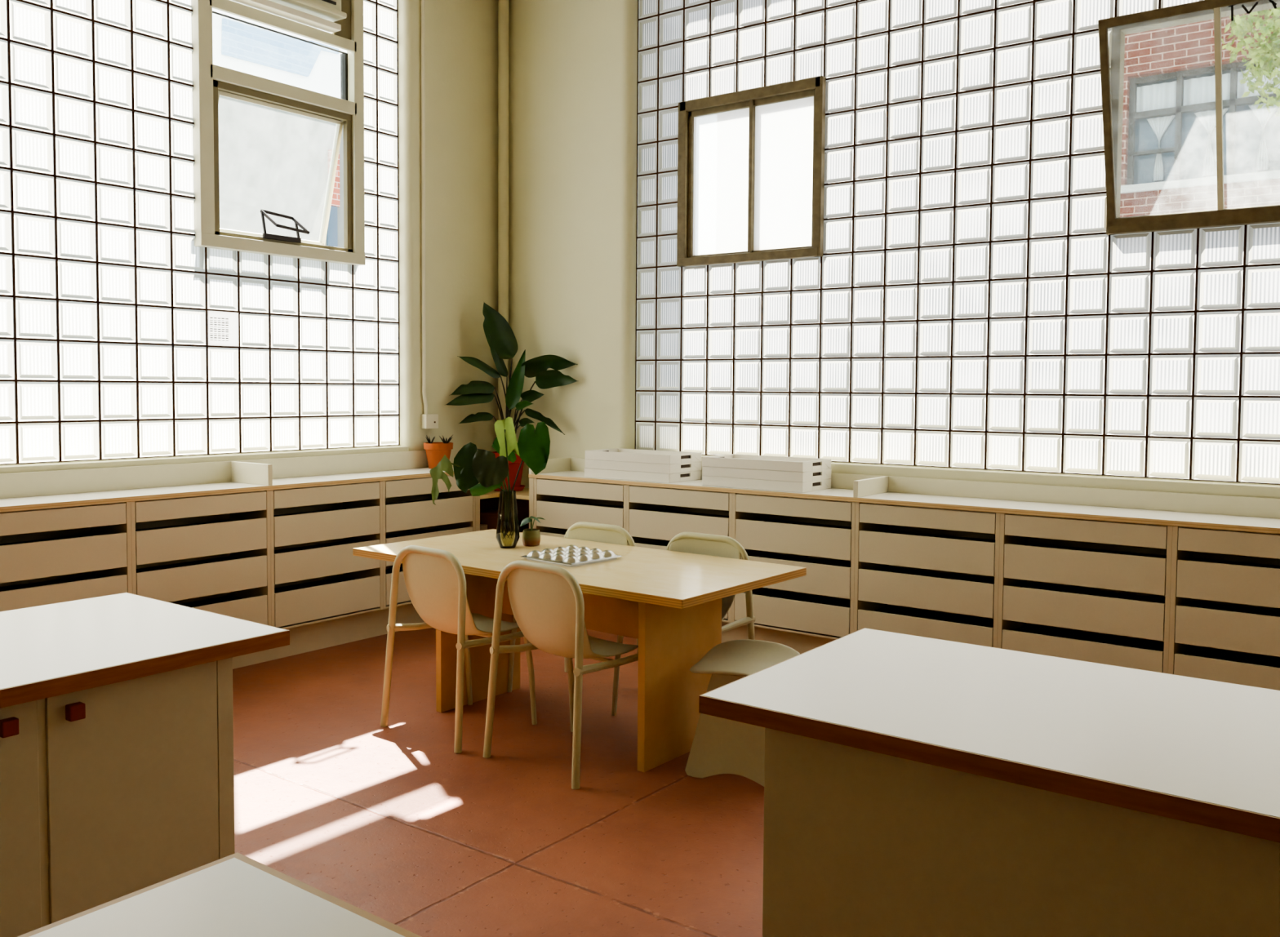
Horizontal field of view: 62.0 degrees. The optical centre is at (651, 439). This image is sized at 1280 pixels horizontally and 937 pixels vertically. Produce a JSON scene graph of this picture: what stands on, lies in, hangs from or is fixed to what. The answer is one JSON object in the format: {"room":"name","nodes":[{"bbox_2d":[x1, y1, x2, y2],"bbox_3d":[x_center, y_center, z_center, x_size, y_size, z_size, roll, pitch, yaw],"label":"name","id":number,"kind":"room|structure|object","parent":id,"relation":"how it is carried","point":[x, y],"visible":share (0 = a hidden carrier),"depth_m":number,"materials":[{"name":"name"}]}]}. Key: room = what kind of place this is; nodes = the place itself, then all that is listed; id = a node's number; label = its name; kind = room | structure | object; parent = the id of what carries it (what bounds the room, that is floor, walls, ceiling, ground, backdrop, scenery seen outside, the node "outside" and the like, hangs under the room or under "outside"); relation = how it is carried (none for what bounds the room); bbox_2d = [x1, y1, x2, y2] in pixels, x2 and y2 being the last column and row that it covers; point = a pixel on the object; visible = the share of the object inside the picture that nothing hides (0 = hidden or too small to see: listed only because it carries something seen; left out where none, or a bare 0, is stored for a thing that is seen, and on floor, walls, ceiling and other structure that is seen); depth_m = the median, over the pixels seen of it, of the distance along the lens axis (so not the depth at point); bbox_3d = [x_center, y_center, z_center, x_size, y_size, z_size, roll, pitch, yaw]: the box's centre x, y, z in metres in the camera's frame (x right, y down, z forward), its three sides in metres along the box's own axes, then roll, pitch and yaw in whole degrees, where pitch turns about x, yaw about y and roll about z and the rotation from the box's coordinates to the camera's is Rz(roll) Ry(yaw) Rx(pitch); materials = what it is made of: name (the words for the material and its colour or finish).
{"room":"design studio","nodes":[
{"label":"design studio","id":0,"kind":"room"},
{"bbox_2d":[0,0,497,466],"bbox_3d":[-3.451,-0.954,4.896,0.330,4.500,8.150,2,3,36],"label":"wall","id":1,"kind":"structure","parent":0,"point":[461,36],"depth_m":7.37,"materials":[{"name":"beige paint"}]},
{"bbox_2d":[0,0,399,465],"bbox_3d":[-2.714,-1.548,5.752,0.014,3.309,3.436,2,3,36],"label":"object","id":2,"kind":"structure","parent":1,"relation":"in","point":[107,293],"depth_m":5.76,"materials":[{"name":"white glass"}]},
{"bbox_2d":[207,310,239,346],"bbox_3d":[-2.468,-0.636,6.132,0.010,0.198,0.195,2,3,36],"label":"vent cover","id":3,"kind":"object","parent":2,"relation":"attached to","point":[223,330],"visible":1,"depth_m":6.13,"materials":[{"name":"plastic"}]},
{"bbox_2d":[0,445,408,473],"bbox_3d":[-3.717,0.243,4.387,0.084,0.155,6.934,2,3,36],"label":"trim","id":4,"kind":"structure","parent":1,"relation":"attached to","point":[157,461],"depth_m":5.89,"materials":[{"name":"beige paint"}]},
{"bbox_2d":[191,0,365,265],"bbox_3d":[-2.269,-2.177,6.419,0.362,2.145,1.132,2,3,36],"label":"window","id":5,"kind":"structure","parent":1,"relation":"in","point":[211,81],"depth_m":6.34,"materials":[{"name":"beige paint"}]},
{"bbox_2d":[230,0,351,39],"bbox_3d":[-2.227,-2.837,6.362,0.340,0.660,0.970,2,3,36],"label":"window blind","id":6,"kind":"object","parent":5,"relation":"attached to","point":[333,16],"visible":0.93,"depth_m":6.43,"materials":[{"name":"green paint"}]},
{"bbox_2d":[421,0,438,429],"bbox_3d":[-1.501,-1.670,7.186,0.054,3.200,0.112,2,3,36],"label":"conduit","id":7,"kind":"object","parent":1,"relation":"attached to","point":[428,420],"visible":1,"depth_m":7.16,"materials":[{"name":"white plastic"}]},
{"bbox_2d":[232,627,764,936],"bbox_3d":[-0.439,1.482,2.783,7.850,0.120,8.150,2,3,36],"label":"floor","id":8,"kind":"structure","parent":0,"point":[425,838],"depth_m":3.93,"materials":[{"name":"tile"}]},
{"bbox_2d":[0,502,132,611],"bbox_3d":[-2.953,0.803,5.072,0.372,0.981,0.780,2,3,36],"label":"base cabinet","id":9,"kind":"object","parent":8,"relation":"on","point":[55,555],"visible":0.56,"depth_m":5.06,"materials":[{"name":"beige laminate"}]},
{"bbox_2d":[0,592,289,936],"bbox_3d":[-1.826,0.977,2.451,0.852,0.900,1.707,2,3,36],"label":"kitchen island","id":10,"kind":"object","parent":8,"relation":"on","point":[117,776],"visible":0.98,"depth_m":2.57,"materials":[{"name":"brown wood"}]},
{"bbox_2d":[0,592,289,708],"bbox_3d":[-1.823,0.548,2.430,0.852,0.040,1.707,2,3,36],"label":"island countertop","id":11,"kind":"structure","parent":10,"relation":"on","point":[61,648],"depth_m":2.74,"materials":[{"name":"white laminate"}]},
{"bbox_2d":[130,490,271,669],"bbox_3d":[-2.491,0.776,5.700,0.372,0.981,0.780,2,3,36],"label":"base cabinet","id":12,"kind":"object","parent":8,"relation":"on","point":[211,553],"visible":0.62,"depth_m":5.66,"materials":[{"name":"beige laminate"}]},
{"bbox_2d":[17,853,421,936],"bbox_3d":[-0.779,1.073,0.617,0.765,0.900,1.688,2,3,36],"label":"kitchen island","id":13,"kind":"object","parent":8,"relation":"on","point":[236,895],"visible":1,"depth_m":1.33,"materials":[{"name":"beige wood"}]},
{"bbox_2d":[261,480,382,662],"bbox_3d":[-2.029,0.750,6.328,0.372,0.981,0.780,2,3,36],"label":"base cabinet","id":14,"kind":"object","parent":8,"relation":"on","point":[326,595],"visible":0.72,"depth_m":6.25,"materials":[{"name":"beige laminate"}]},
{"bbox_2d":[372,475,475,636],"bbox_3d":[-1.567,0.723,6.956,0.372,0.981,0.780,2,3,36],"label":"base cabinet","id":15,"kind":"object","parent":8,"relation":"on","point":[410,513],"visible":0.33,"depth_m":6.80,"materials":[{"name":"beige laminate"}]},
{"bbox_2d":[0,449,454,512],"bbox_3d":[-2.241,0.202,6.003,0.381,0.144,3.163,2,3,36],"label":"countertop","id":16,"kind":"structure","parent":15,"relation":"on","point":[29,491],"depth_m":5.79,"materials":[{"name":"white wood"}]},
{"bbox_2d":[423,435,453,468],"bbox_3d":[-1.443,0.083,7.201,0.197,0.227,0.197,2,3,36],"label":"potted plant","id":17,"kind":"object","parent":16,"relation":"on","point":[435,451],"visible":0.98,"depth_m":7.13,"materials":[{"name":"ceramic"}]},
{"bbox_2d":[380,545,537,753],"bbox_3d":[-0.871,0.896,4.875,0.561,0.846,0.506,3,4,40],"label":"dining chair","id":18,"kind":"object","parent":8,"relation":"on","point":[435,581],"visible":0.91,"depth_m":4.75,"materials":[{"name":"beige plastic"}]},
{"bbox_2d":[475,495,479,531],"bbox_3d":[-1.323,0.710,7.287,0.374,0.980,0.042,2,3,36],"label":"end panel","id":19,"kind":"object","parent":8,"relation":"on","point":[477,498],"visible":0.02,"depth_m":7.17,"materials":[{"name":"beige laminate"}]},
{"bbox_2d":[480,488,528,532],"bbox_3d":[-1.023,0.780,7.465,0.658,0.826,0.592,2,3,36],"label":"corner shelf","id":20,"kind":"object","parent":8,"relation":"on","point":[490,500],"visible":0.16,"depth_m":7.73,"materials":[{"name":"brown wood"}]},
{"bbox_2d":[480,524,487,530],"bbox_3d":[-1.184,0.664,7.427,0.076,0.135,0.076,2,3,36],"label":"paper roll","id":21,"kind":"object","parent":20,"relation":"on","point":[482,526],"visible":0.29,"depth_m":7.39,"materials":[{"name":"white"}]},
{"bbox_2d":[480,509,514,531],"bbox_3d":[-1.110,0.619,7.575,0.208,0.212,0.188,2,3,28],"label":"storage box","id":22,"kind":"object","parent":20,"relation":"on","point":[490,517],"visible":0.25,"depth_m":7.49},
{"bbox_2d":[446,302,577,491],"bbox_3d":[-0.954,-0.295,7.443,0.918,1.324,0.326,1,3,5],"label":"potted plant","id":23,"kind":"object","parent":20,"relation":"on","point":[501,340],"visible":0.88,"depth_m":7.43,"materials":[{"name":"green plant"}]},
{"bbox_2d":[528,477,533,528],"bbox_3d":[-0.688,0.726,7.323,0.042,0.952,0.414,2,3,36],"label":"end panel","id":24,"kind":"object","parent":8,"relation":"on","point":[531,479],"visible":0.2,"depth_m":7.14,"materials":[{"name":"beige laminate"}]},
{"bbox_2d":[483,560,638,789],"bbox_3d":[-0.338,0.919,4.476,0.561,0.846,0.506,3,4,41],"label":"dining chair","id":25,"kind":"object","parent":8,"relation":"on","point":[547,603],"visible":1,"depth_m":4.34,"materials":[{"name":"beige plastic"}]},
{"bbox_2d":[507,521,638,692],"bbox_3d":[-0.396,0.871,5.479,0.561,0.846,0.506,3,3,38],"label":"dining chair","id":26,"kind":"object","parent":8,"relation":"on","point":[584,531],"visible":0.25,"depth_m":5.57,"materials":[{"name":"beige plastic"}]},
{"bbox_2d":[352,528,806,772],"bbox_3d":[-0.397,0.937,5.086,2.024,0.750,0.960,3,3,37],"label":"dining table","id":27,"kind":"object","parent":8,"relation":"on","point":[670,602],"visible":0.81,"depth_m":4.69,"materials":[{"name":"brown wood"}]},
{"bbox_2d":[495,489,519,548],"bbox_3d":[-0.725,0.402,5.357,0.119,0.286,0.119,2,3,36],"label":"glass vase","id":28,"kind":"object","parent":27,"relation":"on","point":[498,536],"visible":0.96,"depth_m":5.34,"materials":[{"name":"glass"}]},
{"bbox_2d":[429,417,550,539],"bbox_3d":[-0.804,0.196,5.280,0.558,0.615,0.238,-1,3,-27],"label":"monstera cutting","id":29,"kind":"object","parent":28,"relation":"in","point":[479,471],"visible":1,"depth_m":5.29,"materials":[{"name":"green plant"}]},
{"bbox_2d":[520,515,545,546],"bbox_3d":[-0.611,0.467,5.439,0.116,0.151,0.094,1,3,16],"label":"potted plant","id":30,"kind":"object","parent":27,"relation":"on","point":[531,537],"visible":1,"depth_m":5.41,"materials":[{"name":"green plant"}]},
{"bbox_2d":[521,544,622,566],"bbox_3d":[-0.378,0.543,5.021,0.345,0.041,0.345,3,4,41],"label":"muffin tin","id":31,"kind":"object","parent":27,"relation":"on","point":[572,555],"visible":1,"depth_m":4.95,"materials":[{"name":"silver metal"}]},
{"bbox_2d":[533,478,626,537],"bbox_3d":[-0.358,0.740,7.077,0.780,0.954,0.407,2,3,36],"label":"base cabinet","id":32,"kind":"object","parent":8,"relation":"on","point":[562,504],"visible":0.3,"depth_m":6.96,"materials":[{"name":"beige laminate"}]},
{"bbox_2d":[626,484,739,643],"bbox_3d":[0.271,0.766,6.616,0.780,0.954,0.407,2,3,36],"label":"base cabinet","id":33,"kind":"object","parent":8,"relation":"on","point":[655,516],"visible":0.36,"depth_m":6.49,"materials":[{"name":"beige laminate"}]},
{"bbox_2d":[611,532,755,715],"bbox_3d":[0.151,0.893,5.104,0.561,0.846,0.506,3,3,37],"label":"dining chair","id":34,"kind":"object","parent":8,"relation":"on","point":[716,545],"visible":0.29,"depth_m":5.13,"materials":[{"name":"beige plastic"}]},
{"bbox_2d":[684,639,799,786],"bbox_3d":[0.387,1.107,4.358,0.428,0.492,0.388,1,3,21],"label":"stool","id":35,"kind":"object","parent":8,"relation":"on","point":[720,745],"visible":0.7,"depth_m":4.26,"materials":[{"name":"plastic"}]},
{"bbox_2d":[731,493,855,654],"bbox_3d":[0.899,0.793,6.155,0.780,0.954,0.407,2,3,36],"label":"base cabinet","id":36,"kind":"object","parent":8,"relation":"on","point":[814,610],"visible":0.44,"depth_m":6.00,"materials":[{"name":"beige laminate"}]},
{"bbox_2d":[853,502,999,648],"bbox_3d":[1.528,0.820,5.694,0.780,0.954,0.407,2,3,36],"label":"base cabinet","id":37,"kind":"object","parent":8,"relation":"on","point":[921,571],"visible":0.57,"depth_m":5.56,"materials":[{"name":"beige laminate"}]},
{"bbox_2d":[698,628,1279,936],"bbox_3d":[1.238,1.022,1.977,2.227,0.900,0.820,2,3,36],"label":"kitchen island","id":38,"kind":"object","parent":8,"relation":"on","point":[915,786],"visible":1,"depth_m":2.04,"materials":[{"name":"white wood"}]},
{"bbox_2d":[698,628,1279,842],"bbox_3d":[1.241,0.592,1.956,2.227,0.038,0.820,2,3,36],"label":"island countertop","id":39,"kind":"structure","parent":38,"relation":"on","point":[1197,751],"depth_m":2.14,"materials":[{"name":"white laminate"}]},
{"bbox_2d":[997,513,1173,673],"bbox_3d":[2.156,0.847,5.232,0.780,0.954,0.407,2,3,36],"label":"base cabinet","id":40,"kind":"object","parent":8,"relation":"on","point":[1094,591],"visible":0.61,"depth_m":5.10,"materials":[{"name":"beige laminate"}]},
{"bbox_2d":[1168,525,1279,690],"bbox_3d":[2.785,0.873,4.771,0.780,0.954,0.407,2,3,36],"label":"base cabinet","id":41,"kind":"object","parent":8,"relation":"on","point":[1224,608],"visible":0.8,"depth_m":4.73,"materials":[{"name":"beige laminate"}]},
{"bbox_2d":[528,457,1279,533],"bbox_3d":[1.200,0.273,5.911,4.723,0.115,0.421,2,3,36],"label":"countertop","id":42,"kind":"structure","parent":41,"relation":"on","point":[1240,513],"depth_m":5.46,"materials":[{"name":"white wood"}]},
{"bbox_2d":[584,468,701,483],"bbox_3d":[-0.063,0.222,6.850,0.683,0.059,0.345,2,3,37],"label":"wooden tray","id":43,"kind":"object","parent":42,"relation":"on","point":[588,473],"visible":0.78,"depth_m":6.68,"materials":[{"name":"white paint"}]},
{"bbox_2d":[584,459,701,473],"bbox_3d":[-0.060,0.165,6.847,0.683,0.059,0.345,2,3,37],"label":"wooden tray","id":44,"kind":"object","parent":43,"relation":"on","point":[589,464],"visible":0.82,"depth_m":6.68,"materials":[{"name":"white paint"}]},
{"bbox_2d":[585,448,701,464],"bbox_3d":[-0.059,0.107,6.845,0.683,0.059,0.345,2,3,37],"label":"wooden tray","id":45,"kind":"object","parent":44,"relation":"on","point":[667,457],"visible":1,"depth_m":6.73,"materials":[{"name":"white paint"}]},
{"bbox_2d":[702,475,831,493],"bbox_3d":[0.675,0.253,6.306,0.683,0.059,0.345,2,3,37],"label":"wooden tray","id":46,"kind":"object","parent":42,"relation":"on","point":[770,485],"visible":0.83,"depth_m":6.14,"materials":[{"name":"white paint"}]},
{"bbox_2d":[702,466,831,482],"bbox_3d":[0.676,0.196,6.307,0.683,0.059,0.345,2,3,37],"label":"wooden tray","id":47,"kind":"object","parent":46,"relation":"on","point":[786,476],"visible":0.84,"depth_m":6.14,"materials":[{"name":"white paint"}]},
{"bbox_2d":[702,453,831,471],"bbox_3d":[0.674,0.138,6.302,0.683,0.059,0.345,2,3,37],"label":"wooden tray","id":48,"kind":"object","parent":47,"relation":"on","point":[736,461],"visible":1,"depth_m":6.20,"materials":[{"name":"white paint"}]},
{"bbox_2d":[508,0,1279,488],"bbox_3d":[2.019,-0.954,5.728,7.540,4.500,0.330,2,3,36],"label":"wall","id":49,"kind":"structure","parent":0,"point":[573,64],"depth_m":7.37,"materials":[{"name":"beige paint"}]},
{"bbox_2d":[497,0,508,420],"bbox_3d":[-1.073,-1.551,7.700,0.120,3.460,0.120,2,3,36],"label":"pipe","id":50,"kind":"object","parent":49,"relation":"attached to","point":[503,5],"visible":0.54,"depth_m":7.66,"materials":[{"name":"beige metal"}]},
{"bbox_2d":[635,0,1279,484],"bbox_3d":[1.934,-1.478,5.685,5.057,3.309,0.014,2,3,36],"label":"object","id":51,"kind":"structure","parent":49,"relation":"in","point":[969,301],"depth_m":5.91,"materials":[{"name":"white glass"}]},
{"bbox_2d":[676,75,826,266],"bbox_3d":[0.607,-1.637,6.644,1.040,1.055,0.082,2,3,36],"label":"window","id":52,"kind":"structure","parent":51,"relation":"in","point":[751,162],"depth_m":6.62,"materials":[{"name":"metal"}]},
{"bbox_2d":[1097,0,1279,235],"bbox_3d":[2.652,-1.540,4.970,1.036,1.053,0.400,2,3,36],"label":"window","id":53,"kind":"structure","parent":51,"relation":"attached to","point":[1112,78],"depth_m":5.13,"materials":[{"name":"metal"}]},
{"bbox_2d":[700,455,1279,498],"bbox_3d":[2.413,0.274,5.333,6.354,0.151,0.084,2,3,36],"label":"window sill","id":54,"kind":"structure","parent":49,"relation":"attached to","point":[1091,482],"depth_m":5.48,"materials":[{"name":"beige paint"}]},
{"label":"outside","id":55,"kind":"structure","parent":0,"visible":0},
{"bbox_2d":[1120,8,1279,217],"bbox_3d":[6.553,-3.367,9.787,14.000,9.000,0.360,2,3,36],"label":"brick building","id":56,"kind":"structure","parent":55,"point":[1169,140],"depth_m":10.64,"materials":[{"name":"brick"}]},
{"bbox_2d":[1136,80,1176,111],"bbox_3d":[5.165,-3.490,10.890,0.390,0.280,0.024,2,3,36],"label":"curtain","id":57,"kind":"object","parent":56,"relation":"hanging from","point":[1155,95],"depth_m":10.90,"materials":[{"name":"white fabric"}]},
{"bbox_2d":[1146,115,1175,181],"bbox_3d":[5.193,-2.970,10.891,0.270,0.640,0.024,2,3,36],"label":"curtain","id":58,"kind":"object","parent":56,"relation":"hanging from","point":[1160,129],"depth_m":10.89,"materials":[{"name":"white fabric"}]},
{"bbox_2d":[1182,72,1230,105],"bbox_3d":[5.535,-3.474,10.618,0.430,0.280,0.024,2,3,36],"label":"curtain","id":59,"kind":"object","parent":56,"relation":"hanging from","point":[1197,88],"depth_m":10.64,"materials":[{"name":"white fabric"}]},
{"bbox_2d":[1194,108,1228,176],"bbox_3d":[5.564,-2.954,10.619,0.310,0.640,0.024,2,3,36],"label":"curtain","id":60,"kind":"object","parent":56,"relation":"hanging from","point":[1205,126],"depth_m":10.64,"materials":[{"name":"white fabric"}]},
{"bbox_2d":[1236,67,1279,97],"bbox_3d":[5.914,-3.458,10.340,0.410,0.280,0.024,2,3,36],"label":"curtain","id":61,"kind":"object","parent":56,"relation":"hanging from","point":[1241,88],"depth_m":10.41,"materials":[{"name":"white fabric"}]},
{"bbox_2d":[1248,101,1279,170],"bbox_3d":[5.942,-2.938,10.341,0.290,0.640,0.024,2,3,36],"label":"curtain","id":62,"kind":"object","parent":56,"relation":"hanging from","point":[1264,129],"depth_m":10.35,"materials":[{"name":"white fabric"}]},
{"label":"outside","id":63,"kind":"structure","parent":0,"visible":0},
{"bbox_2d":[212,8,346,248],"bbox_3d":[-5.458,-2.374,12.306,0.335,6.600,14.000,2,3,36],"label":"window pane","id":64,"kind":"structure","parent":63,"point":[273,160],"depth_m":13.12,"materials":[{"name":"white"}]},
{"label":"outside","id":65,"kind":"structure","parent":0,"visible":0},
{"bbox_2d":[1221,7,1279,117],"bbox_3d":[5.671,-1.921,8.610,2.026,6.217,1.425,2,3,36],"label":"street tree","id":66,"kind":"object","parent":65,"point":[1265,63],"visible":0.93,"depth_m":8.91,"materials":[{"name":"green plant"}]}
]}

